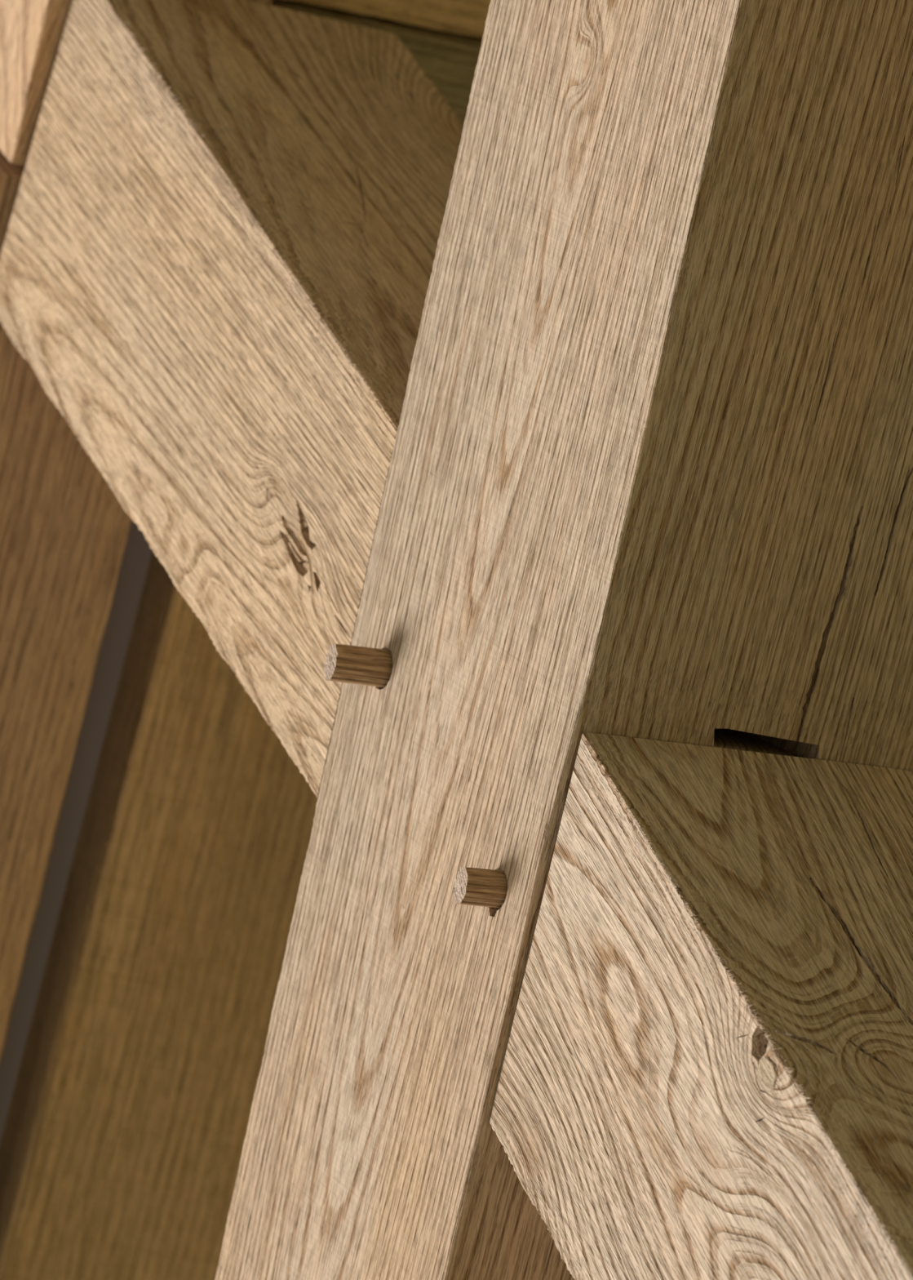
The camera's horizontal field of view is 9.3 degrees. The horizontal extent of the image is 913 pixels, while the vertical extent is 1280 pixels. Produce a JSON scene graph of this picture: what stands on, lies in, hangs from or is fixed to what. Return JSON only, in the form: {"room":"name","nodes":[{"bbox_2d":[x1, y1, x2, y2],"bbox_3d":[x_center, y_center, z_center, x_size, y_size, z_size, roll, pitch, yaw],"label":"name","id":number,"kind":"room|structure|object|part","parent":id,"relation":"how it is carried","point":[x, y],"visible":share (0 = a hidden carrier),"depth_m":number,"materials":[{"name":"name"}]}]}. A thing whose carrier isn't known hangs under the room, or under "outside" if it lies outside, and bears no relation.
{"room":"timber-framed attic","nodes":[
{"label":"timber-framed attic","id":0,"kind":"room"},
{"bbox_2d":[0,150,152,1143],"bbox_3d":[-0.319,0.144,3.171,0.158,0.956,0.197,7,9,-33],"label":"wooden board","id":1,"kind":"object","parent":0,"point":[64,531],"depth_m":3.08,"materials":[{"name":"brown wood"}]},
{"bbox_3d":[-0.290,0.215,3.208,0.054,0.820,0.160,7,9,-33],"label":"grey strip","id":2,"kind":"part","parent":1,"relation":"part of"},
{"bbox_2d":[0,0,272,165],"bbox_3d":[-0.178,-0.475,3.024,0.159,0.446,0.264,7,9,-33],"label":"post","id":3,"kind":"object","parent":1,"relation":"on","point":[31,31],"visible":0.27,"depth_m":2.98,"materials":[{"name":"beige wood"}]},
{"bbox_2d":[0,550,317,1279],"bbox_3d":[-0.185,0.237,3.331,0.281,0.890,0.197,7,9,-33],"label":"wooden board","id":4,"kind":"object","parent":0,"point":[126,1127],"visible":0.22,"depth_m":3.21,"materials":[{"name":"brown wood"}]},
{"bbox_2d":[271,0,482,124],"bbox_3d":[0.022,-0.267,3.312,0.465,0.174,0.212,7,9,-33],"label":"cross beam","id":5,"kind":"structure","parent":4,"relation":"on","point":[450,60],"depth_m":3.15,"materials":[{"name":"brown wood"}]},
{"bbox_2d":[288,0,491,38],"bbox_3d":[0.048,-0.426,3.276,0.495,0.154,0.226,7,9,-33],"label":"rail","id":6,"kind":"object","parent":5,"relation":"on","point":[465,17],"visible":0.2,"depth_m":3.12,"materials":[{"name":"brown wood"}]},
{"bbox_2d":[214,0,912,1279],"bbox_3d":[0.092,0.027,2.643,0.216,1.240,0.199,7,9,-33],"label":"post","id":7,"kind":"object","parent":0,"point":[651,473],"visible":0.78,"depth_m":2.55,"materials":[{"name":"beige wood"}]},
{"bbox_2d":[0,0,463,799],"bbox_3d":[-0.059,-0.133,2.881,0.197,0.353,0.423,7,9,-33],"label":"diagonal brace","id":8,"kind":"object","parent":7,"relation":"attached to","point":[218,254],"visible":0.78,"depth_m":2.84,"materials":[{"name":"brown wood"}]},
{"bbox_2d":[324,644,392,687],"bbox_3d":[-0.033,0.014,2.641,0.065,0.019,0.014,7,9,-33],"label":"wooden peg","id":9,"kind":"object","parent":7,"relation":"attached to","point":[347,664],"visible":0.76,"depth_m":2.63,"materials":[{"name":"brown wood"}]},
{"bbox_2d":[453,866,507,907],"bbox_3d":[0.024,0.113,2.545,0.056,0.018,0.015,7,9,-33],"label":"wooden peg","id":10,"kind":"object","parent":7,"relation":"attached to","point":[485,887],"visible":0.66,"depth_m":2.53,"materials":[{"name":"brown wood"}]},
{"bbox_2d":[489,732,912,1279],"bbox_3d":[0.221,0.319,2.385,0.203,0.436,0.507,7,9,-33],"label":"diagonal brace","id":11,"kind":"object","parent":7,"relation":"attached to","point":[707,1073],"visible":1,"depth_m":2.45,"materials":[{"name":"brown wood"}]}
]}

